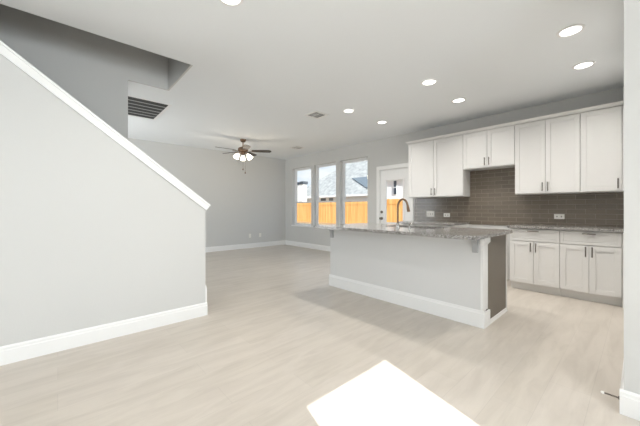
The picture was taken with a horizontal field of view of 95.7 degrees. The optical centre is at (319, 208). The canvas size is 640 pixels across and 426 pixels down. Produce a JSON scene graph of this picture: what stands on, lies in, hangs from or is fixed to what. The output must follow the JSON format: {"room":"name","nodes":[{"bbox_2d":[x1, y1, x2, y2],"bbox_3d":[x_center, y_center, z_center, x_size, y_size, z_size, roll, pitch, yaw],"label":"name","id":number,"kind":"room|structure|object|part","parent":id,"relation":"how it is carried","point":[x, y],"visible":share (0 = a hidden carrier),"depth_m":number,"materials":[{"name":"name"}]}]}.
{"room":"open-plan kitchen","nodes":[
{"label":"open-plan kitchen","id":0,"kind":"room"},
{"bbox_2d":[0,4,168,139],"bbox_3d":[-3.099,-1.495,2.984,2.809,5.300,0.120,0,0,-42],"label":"wall","id":1,"kind":"structure","parent":0,"point":[95,70],"depth_m":3.30,"materials":[{"name":"grey paint"}]},
{"bbox_2d":[0,54,204,346],"bbox_3d":[-2.366,-0.215,2.234,2.890,2.740,0.151,0,0,-42],"label":"wall","id":2,"kind":"structure","parent":0,"point":[91,235],"depth_m":2.43,"materials":[{"name":"grey paint"}]},
{"bbox_2d":[0,302,207,365],"bbox_3d":[-2.304,1.086,2.178,2.906,0.137,0.016,0,0,-42],"label":"baseboard","id":3,"kind":"structure","parent":2,"relation":"attached to","point":[25,350],"depth_m":2.49,"materials":[{"name":"white paint"}]},
{"bbox_2d":[0,40,209,209],"bbox_3d":[-2.021,-0.785,2.547,2.056,1.605,0.199,0,0,-42],"label":"trim","id":4,"kind":"structure","parent":2,"relation":"attached to","point":[7,52],"depth_m":2.49,"materials":[{"name":"white paint"}]},
{"bbox_2d":[205,285,206,301],"bbox_3d":[-1.289,0.992,3.209,0.016,0.325,0.151,0,0,-42],"label":"baseboard","id":5,"kind":"structure","parent":2,"relation":"attached to","point":[205,285],"depth_m":3.15,"materials":[{"name":"white paint"}]},
{"bbox_2d":[168,58,192,89],"bbox_3d":[-1.718,-2.865,3.538,0.020,2.560,0.911,0,0,-42],"label":"wall","id":6,"kind":"structure","parent":0,"point":[177,69],"depth_m":3.62,"materials":[{"name":"grey paint"}]},
{"bbox_2d":[128,138,284,246],"bbox_3d":[-3.367,-0.215,7.448,6.243,2.740,0.160,0,0,-42],"label":"wall","id":7,"kind":"structure","parent":0,"point":[242,204],"depth_m":8.16,"materials":[{"name":"grey paint"}]},
{"bbox_2d":[205,240,284,252],"bbox_3d":[-3.323,1.086,7.370,5.963,0.137,0.016,0,0,-42],"label":"baseboard","id":8,"kind":"structure","parent":7,"relation":"attached to","point":[271,243],"depth_m":8.35,"materials":[{"name":"white paint"}]},
{"bbox_2d":[0,0,623,159],"bbox_3d":[-0.015,-1.735,2.827,7.473,0.300,11.512,0,0,-42],"label":"ceiling","id":9,"kind":"structure","parent":0,"point":[259,66],"depth_m":3.10,"materials":[{"name":"white paint"}]},
{"bbox_2d":[128,95,171,119],"bbox_3d":[-2.864,-1.581,4.550,0.720,0.008,1.030,0,0,-42],"label":"ceiling vent","id":10,"kind":"object","parent":9,"relation":"in","point":[139,107],"visible":0.61,"depth_m":4.53,"materials":[{"name":"white metal"}]},
{"bbox_2d":[219,0,242,6],"bbox_3d":[-0.674,-1.581,2.168,0.196,0.008,0.196,0,0,-42],"label":"recessed light","id":11,"kind":"object","parent":9,"relation":"in","point":[233,3],"visible":1,"depth_m":2.22,"materials":[{"name":"white paint"}]},
{"bbox_2d":[218,139,270,173],"bbox_3d":[-1.801,-1.192,6.598,1.174,0.786,1.233,0,0,-42],"label":"ceiling fan","id":12,"kind":"object","parent":9,"relation":"hanging from","point":[244,148],"visible":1,"depth_m":6.61,"materials":[{"name":"brown metal"}]},
{"bbox_3d":[-1.591,-1.323,6.249,0.144,0.034,0.440,0,0,-24],"label":"fan blade","id":13,"kind":"part","parent":12,"relation":"part of","materials":[{"name":"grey wood"}]},
{"bbox_3d":[-1.344,-1.323,6.677,0.440,0.034,0.144,0,0,-6],"label":"fan blade","id":14,"kind":"part","parent":12,"relation":"part of","materials":[{"name":"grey wood"}]},
{"bbox_2d":[290,146,304,149],"bbox_3d":[-0.585,-1.581,7.516,0.300,0.008,0.300,0,0,-42],"label":"ceiling vent","id":15,"kind":"object","parent":9,"relation":"in","point":[294,147],"visible":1,"depth_m":7.48,"materials":[{"name":"grey metal"}]},
{"bbox_2d":[304,111,328,118],"bbox_3d":[-0.061,-1.581,4.888,0.300,0.008,0.300,0,0,-42],"label":"ceiling vent","id":16,"kind":"object","parent":9,"relation":"in","point":[315,114],"visible":1,"depth_m":4.87,"materials":[{"name":"white metal"}]},
{"bbox_2d":[343,109,354,112],"bbox_3d":[0.463,-1.581,4.681,0.196,0.008,0.196,0,0,-42],"label":"recessed light","id":17,"kind":"object","parent":9,"relation":"in","point":[344,110],"visible":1,"depth_m":4.66,"materials":[{"name":"white paint"}]},
{"bbox_2d":[377,120,386,123],"bbox_3d":[1.134,-1.581,5.296,0.196,0.008,0.196,0,0,-42],"label":"recessed light","id":18,"kind":"object","parent":9,"relation":"in","point":[381,121],"visible":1,"depth_m":5.30,"materials":[{"name":"white paint"}]},
{"bbox_2d":[421,79,436,85],"bbox_3d":[1.364,-1.581,3.624,0.196,0.008,0.196,0,0,-42],"label":"recessed light","id":19,"kind":"object","parent":9,"relation":"in","point":[427,82],"visible":1,"depth_m":3.63,"materials":[{"name":"white paint"}]},
{"bbox_2d":[452,98,465,102],"bbox_3d":[2.027,-1.581,4.228,0.196,0.008,0.196,0,0,-42],"label":"recessed light","id":20,"kind":"object","parent":9,"relation":"in","point":[457,100],"visible":1,"depth_m":4.23,"materials":[{"name":"white paint"}]},
{"bbox_2d":[556,24,584,37],"bbox_3d":[2.228,-1.581,2.578,0.196,0.008,0.196,0,0,-42],"label":"recessed light","id":21,"kind":"object","parent":9,"relation":"in","point":[571,30],"visible":1,"depth_m":2.57,"materials":[{"name":"white paint"}]},
{"bbox_2d":[572,61,595,69],"bbox_3d":[2.906,-1.581,3.197,0.196,0.008,0.196,0,0,-42],"label":"recessed light","id":22,"kind":"object","parent":9,"relation":"in","point":[586,64],"visible":1,"depth_m":3.20,"materials":[{"name":"white paint"}]},
{"bbox_2d":[0,245,639,425],"bbox_3d":[-0.015,1.215,2.827,7.473,0.120,11.512,0,0,-42],"label":"floor","id":23,"kind":"structure","parent":0,"point":[276,344],"depth_m":2.13,"materials":[{"name":"brown wood"}]},
{"bbox_2d":[401,223,426,225],"bbox_3d":[1.922,0.716,5.548,0.628,0.878,0.517,0,0,-42],"label":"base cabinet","id":24,"kind":"object","parent":23,"relation":"on","point":[401,223],"visible":0.12,"depth_m":5.33,"materials":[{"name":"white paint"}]},
{"bbox_2d":[328,229,506,328],"bbox_3d":[1.109,0.716,3.805,0.824,0.878,2.154,0,0,-42],"label":"kitchen island","id":25,"kind":"object","parent":23,"relation":"on","point":[459,280],"visible":0.88,"depth_m":3.25,"materials":[{"name":"white paint"}]},
{"bbox_3d":[0.916,1.072,3.631,0.166,0.165,2.153,0,0,-42],"label":"baseboard","id":26,"kind":"part","parent":25,"relation":"part of","materials":[{"name":"white paint"}]},
{"bbox_2d":[313,223,512,239],"bbox_3d":[1.039,0.258,3.725,1.160,0.035,2.200,0,0,-42],"label":"island countertop","id":27,"kind":"structure","parent":25,"relation":"on","point":[414,230],"depth_m":3.23,"materials":[{"name":"stone"}]},
{"bbox_2d":[396,198,409,227],"bbox_3d":[1.044,0.055,3.669,0.126,0.371,0.200,0,0,-42],"label":"kitchen faucet","id":28,"kind":"object","parent":27,"relation":"on","point":[400,200],"visible":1,"depth_m":3.66,"materials":[{"name":"silver metal"}]},
{"bbox_3d":[1.041,0.027,3.650,0.147,0.317,0.025,0,0,27],"label":"spout","id":29,"kind":"part","parent":28,"relation":"part of","materials":[{"name":"brown metal"}]},
{"bbox_3d":[1.623,0.636,2.845,0.165,0.718,0.042,0,0,-42],"label":"post","id":30,"kind":"part","parent":25,"relation":"part of","materials":[{"name":"white paint"}]},
{"bbox_3d":[1.887,0.716,3.094,0.590,0.878,0.012,0,0,-42],"label":"panel","id":31,"kind":"part","parent":25,"relation":"part of","materials":[{"name":"brown"}]},
{"bbox_3d":[1.901,1.137,3.087,0.565,0.035,0.017,0,0,-42],"label":"shoe moulding","id":32,"kind":"part","parent":25,"relation":"part of","materials":[{"name":"white paint"}]},
{"bbox_2d":[426,224,469,227],"bbox_3d":[2.273,0.716,5.160,0.628,0.878,0.516,0,0,-42],"label":"base cabinet","id":33,"kind":"object","parent":23,"relation":"on","point":[466,225],"visible":0.12,"depth_m":4.97,"materials":[{"name":"white paint"}]},
{"bbox_2d":[399,220,469,225],"bbox_3d":[2.084,0.258,5.354,0.625,0.035,1.058,0,0,-42],"label":"countertop","id":34,"kind":"structure","parent":33,"relation":"on","point":[414,221],"depth_m":5.06,"materials":[{"name":"stone"}]},
{"bbox_3d":[2.073,0.368,4.979,0.020,0.163,0.514,0,0,-42],"label":"drawer","id":35,"kind":"part","parent":33,"relation":"part of","materials":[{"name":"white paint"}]},
{"bbox_2d":[510,228,560,295],"bbox_3d":[3.153,0.716,4.188,0.628,0.878,0.564,0,0,-42],"label":"base cabinet","id":36,"kind":"object","parent":23,"relation":"on","point":[534,253],"visible":0.98,"depth_m":3.99,"materials":[{"name":"white paint"}]},
{"bbox_3d":[2.858,0.751,4.112,0.020,0.582,0.279,0,0,-42],"label":"cabinet door","id":37,"kind":"part","parent":36,"relation":"part of","materials":[{"name":"white paint"}]},
{"bbox_3d":[2.953,0.368,4.007,0.020,0.163,0.562,0,0,-42],"label":"drawer","id":38,"kind":"part","parent":36,"relation":"part of","materials":[{"name":"white paint"}]},
{"bbox_3d":[3.048,0.751,3.902,0.020,0.582,0.279,0,0,-42],"label":"cabinet door","id":39,"kind":"part","parent":36,"relation":"part of","materials":[{"name":"white paint"}]},
{"bbox_2d":[560,230,623,307],"bbox_3d":[3.559,0.716,3.739,0.628,0.878,0.640,0,0,-42],"label":"base cabinet","id":40,"kind":"object","parent":23,"relation":"on","point":[590,261],"depth_m":3.56,"materials":[{"name":"white paint"}]},
{"bbox_2d":[507,224,623,232],"bbox_3d":[3.354,0.258,3.950,0.625,0.035,1.228,0,0,-42],"label":"countertop","id":41,"kind":"structure","parent":40,"relation":"on","point":[526,226],"depth_m":3.76,"materials":[{"name":"stone"}]},
{"bbox_3d":[3.238,0.751,3.692,0.020,0.582,0.278,0,0,-42],"label":"cabinet door","id":42,"kind":"part","parent":40,"relation":"part of","materials":[{"name":"white paint"}]},
{"bbox_3d":[3.332,0.368,3.587,0.020,0.163,0.560,0,0,-42],"label":"drawer","id":43,"kind":"part","parent":40,"relation":"part of","materials":[{"name":"white paint"}]},
{"bbox_3d":[3.427,0.751,3.483,0.020,0.582,0.278,0,0,-42],"label":"cabinet door","id":44,"kind":"part","parent":40,"relation":"part of","materials":[{"name":"white paint"}]},
{"bbox_3d":[3.550,0.716,3.350,0.015,0.878,0.075,0,0,-42],"label":"filler strip","id":45,"kind":"part","parent":40,"relation":"part of","materials":[{"name":"white wood"}]},
{"bbox_2d":[285,87,623,279],"bbox_3d":[1.593,-0.215,6.501,0.160,2.740,7.902,0,0,-42],"label":"wall","id":46,"kind":"structure","parent":0,"point":[393,150],"depth_m":6.72,"materials":[{"name":"grey paint"}]},
{"bbox_2d":[291,167,311,226],"bbox_3d":[-0.514,-0.355,8.808,0.177,1.790,0.950,0,0,-42],"label":"window","id":47,"kind":"structure","parent":46,"relation":"in","point":[305,168],"depth_m":9.11,"materials":[{"name":"white plastic"}]},
{"bbox_3d":[-0.462,-0.697,8.855,0.023,1.037,0.840,0,0,-42],"label":"sash","id":48,"kind":"part","parent":47,"relation":"part of","materials":[{"name":"clear glass"}]},
{"bbox_3d":[-0.480,0.133,8.838,0.024,0.703,0.840,0,0,-42],"label":"sash","id":49,"kind":"part","parent":47,"relation":"part of","materials":[{"name":"white plastic"}]},
{"bbox_2d":[285,240,329,250],"bbox_3d":[0.092,1.086,8.028,0.016,0.137,3.591,0,0,-42],"label":"baseboard","id":50,"kind":"structure","parent":46,"relation":"attached to","point":[293,243],"depth_m":8.49,"materials":[{"name":"white paint"}]},
{"bbox_2d":[316,162,335,224],"bbox_3d":[0.171,-0.355,8.052,0.177,1.790,0.940,0,0,-42],"label":"window","id":51,"kind":"structure","parent":46,"relation":"in","point":[329,164],"depth_m":8.38,"materials":[{"name":"white plastic"}]},
{"bbox_3d":[0.205,0.133,8.082,0.024,0.703,0.830,0,0,-42],"label":"sash","id":52,"kind":"part","parent":51,"relation":"part of","materials":[{"name":"white plastic"}]},
{"bbox_3d":[0.223,-0.697,8.098,0.023,1.037,0.830,0,0,-42],"label":"sash","id":53,"kind":"part","parent":51,"relation":"part of","materials":[{"name":"clear glass"}]},
{"bbox_2d":[342,157,367,223],"bbox_3d":[0.874,-0.355,7.274,0.177,1.790,0.950,0,0,-42],"label":"window","id":54,"kind":"structure","parent":46,"relation":"in","point":[344,200],"depth_m":7.61,"materials":[{"name":"white plastic"}]},
{"bbox_3d":[0.908,0.133,7.305,0.024,0.703,0.840,0,0,-42],"label":"sash","id":55,"kind":"part","parent":54,"relation":"part of","materials":[{"name":"white plastic"}]},
{"bbox_3d":[0.926,-0.697,7.322,0.023,1.037,0.840,0,0,-42],"label":"sash","id":56,"kind":"part","parent":54,"relation":"part of","materials":[{"name":"clear glass"}]},
{"bbox_2d":[376,163,412,224],"bbox_3d":[1.657,0.095,6.375,0.214,2.119,0.928,0,0,-42],"label":"door","id":57,"kind":"structure","parent":46,"relation":"in","point":[397,171],"depth_m":6.49,"materials":[{"name":"white paint"}]},
{"bbox_3d":[1.627,-0.165,6.354,0.010,1.000,0.500,0,0,-42],"label":"lite frame","id":58,"kind":"part","parent":57,"relation":"part of","materials":[{"name":"white paint"}]},
{"bbox_2d":[408,135,469,197],"bbox_3d":[2.201,-0.745,5.443,0.356,1.060,1.046,0,0,-42],"label":"upper cabinet","id":59,"kind":"object","parent":46,"relation":"attached to","point":[435,167],"visible":1,"depth_m":5.28,"materials":[{"name":"white paint"}]},
{"bbox_3d":[1.927,-0.745,5.545,0.020,1.036,0.513,0,0,-42],"label":"door","id":60,"kind":"part","parent":59,"relation":"part of","materials":[{"name":"white paint"}]},
{"bbox_3d":[2.276,-0.745,5.160,0.020,1.036,0.519,0,0,-42],"label":"door","id":61,"kind":"part","parent":59,"relation":"part of","materials":[{"name":"white paint"}]},
{"bbox_2d":[405,100,623,144],"bbox_3d":[2.842,-1.296,4.730,0.362,0.042,3.050,0,0,-42],"label":"crown molding","id":62,"kind":"structure","parent":59,"relation":"on","point":[619,103],"depth_m":4.25,"materials":[{"name":"white paint"}]},
{"bbox_2d":[463,125,514,170],"bbox_3d":[2.807,-0.971,4.774,0.356,0.608,0.756,0,0,-42],"label":"upper cabinet","id":63,"kind":"object","parent":46,"relation":"attached to","point":[492,148],"visible":1,"depth_m":4.65,"materials":[{"name":"white paint"}]},
{"bbox_3d":[2.579,-0.971,4.825,0.020,0.584,0.369,0,0,-42],"label":"door","id":64,"kind":"part","parent":63,"relation":"part of","materials":[{"name":"white paint"}]},
{"bbox_3d":[2.832,-0.971,4.545,0.020,0.584,0.377,0,0,-42],"label":"door","id":65,"kind":"part","parent":63,"relation":"part of","materials":[{"name":"white paint"}]},
{"bbox_2d":[414,167,623,226],"bbox_3d":[2.976,-0.195,4.844,0.012,0.944,3.061,0,0,-42],"label":"tile backsplash","id":66,"kind":"structure","parent":46,"relation":"attached to","point":[492,200],"depth_m":4.68,"materials":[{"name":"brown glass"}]},
{"bbox_2d":[427,211,433,216],"bbox_3d":[2.175,0.105,5.712,0.010,0.110,0.160,0,0,-42],"label":"outlet plate","id":67,"kind":"object","parent":66,"relation":"attached to","point":[429,213],"visible":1,"depth_m":5.71,"materials":[{"name":"white plastic"}]},
{"bbox_2d":[554,214,564,218],"bbox_3d":[3.504,0.115,4.244,0.010,0.074,0.120,0,0,-42],"label":"outlet plate","id":68,"kind":"object","parent":66,"relation":"attached to","point":[556,216],"visible":1,"depth_m":4.24,"materials":[{"name":"white plastic"}]},
{"bbox_2d":[515,113,579,194],"bbox_3d":[3.310,-0.745,4.217,0.356,1.060,0.741,0,0,-42],"label":"upper cabinet","id":69,"kind":"object","parent":46,"relation":"attached to","point":[547,151],"visible":1,"depth_m":4.10,"materials":[{"name":"white paint"}]},
{"bbox_3d":[3.087,-0.745,4.264,0.020,1.036,0.366,0,0,-42],"label":"door","id":70,"kind":"part","parent":69,"relation":"part of","materials":[{"name":"white paint"}]},
{"bbox_3d":[3.335,-0.745,3.990,0.020,1.036,0.365,0,0,-42],"label":"door","id":71,"kind":"part","parent":69,"relation":"part of","materials":[{"name":"white paint"}]},
{"bbox_2d":[580,105,623,192],"bbox_3d":[3.713,-0.745,3.772,0.356,1.060,0.457,0,0,-42],"label":"upper cabinet","id":72,"kind":"object","parent":46,"relation":"attached to","point":[601,130],"visible":0.99,"depth_m":3.69,"materials":[{"name":"white paint"}]},
{"bbox_2d":[624,0,639,394],"bbox_3d":[2.953,-0.215,0.354,0.130,2.740,3.562,0,0,-42],"label":"wall","id":73,"kind":"structure","parent":0,"point":[631,7],"depth_m":1.61,"materials":[{"name":"grey paint"}]},
{"bbox_2d":[619,388,639,420],"bbox_3d":[2.893,1.086,0.311,0.016,0.137,3.578,0,0,-42],"label":"baseboard","id":74,"kind":"structure","parent":73,"relation":"attached to","point":[629,402],"depth_m":1.60,"materials":[{"name":"white paint"}]},
{"bbox_3d":[2.951,-0.215,2.667,2.971,2.740,0.130,0,0,-42],"label":"wall","id":75,"kind":"structure","parent":0,"visible":0},
{"bbox_2d":[600,391,618,398],"bbox_3d":[1.703,1.093,1.702,0.022,0.022,0.081,0,0,-42],"label":"door stop","id":76,"kind":"object","parent":75,"relation":"attached to","point":[602,392],"visible":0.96,"depth_m":1.71,"materials":[{"name":"silver metal"}]},
{"bbox_2d":[620,359,623,388],"bbox_3d":[2.627,1.086,2.472,2.488,0.137,0.016,0,0,-42],"label":"baseboard","id":77,"kind":"structure","parent":75,"relation":"attached to","point":[622,377],"depth_m":1.76,"materials":[{"name":"white paint"}]},
{"label":"outside","id":78,"kind":"structure","parent":0,"visible":0},
{"bbox_2d":[297,221,335,224],"bbox_3d":[-1.595,1.520,39.019,130.000,0.470,120.000,0,0,-42],"label":"yard","id":79,"kind":"structure","parent":78,"point":[297,221],"depth_m":25.19,"materials":[{"name":"soil"}]},
{"bbox_2d":[297,160,367,201],"bbox_3d":[9.441,-3.380,39.566,16.900,9.330,26.100,0,0,-42],"label":"house","id":80,"kind":"structure","parent":79,"relation":"on","point":[356,172],"depth_m":39.16,"materials":[{"name":"white"}]},
{"bbox_2d":[297,199,402,223],"bbox_3d":[-0.520,0.279,27.936,0.180,2.012,26.123,0,0,-42],"label":"fence","id":81,"kind":"object","parent":79,"relation":"on","point":[355,212],"visible":0.23,"depth_m":24.51,"materials":[{"name":"brown wood"}]},
{"bbox_2d":[387,179,402,198],"bbox_3d":[9.576,-1.080,24.515,3.900,4.730,10.300,0,0,-42],"label":"house","id":82,"kind":"structure","parent":79,"relation":"on","point":[394,187],"depth_m":25.45,"materials":[{"name":"white"}]}
]}

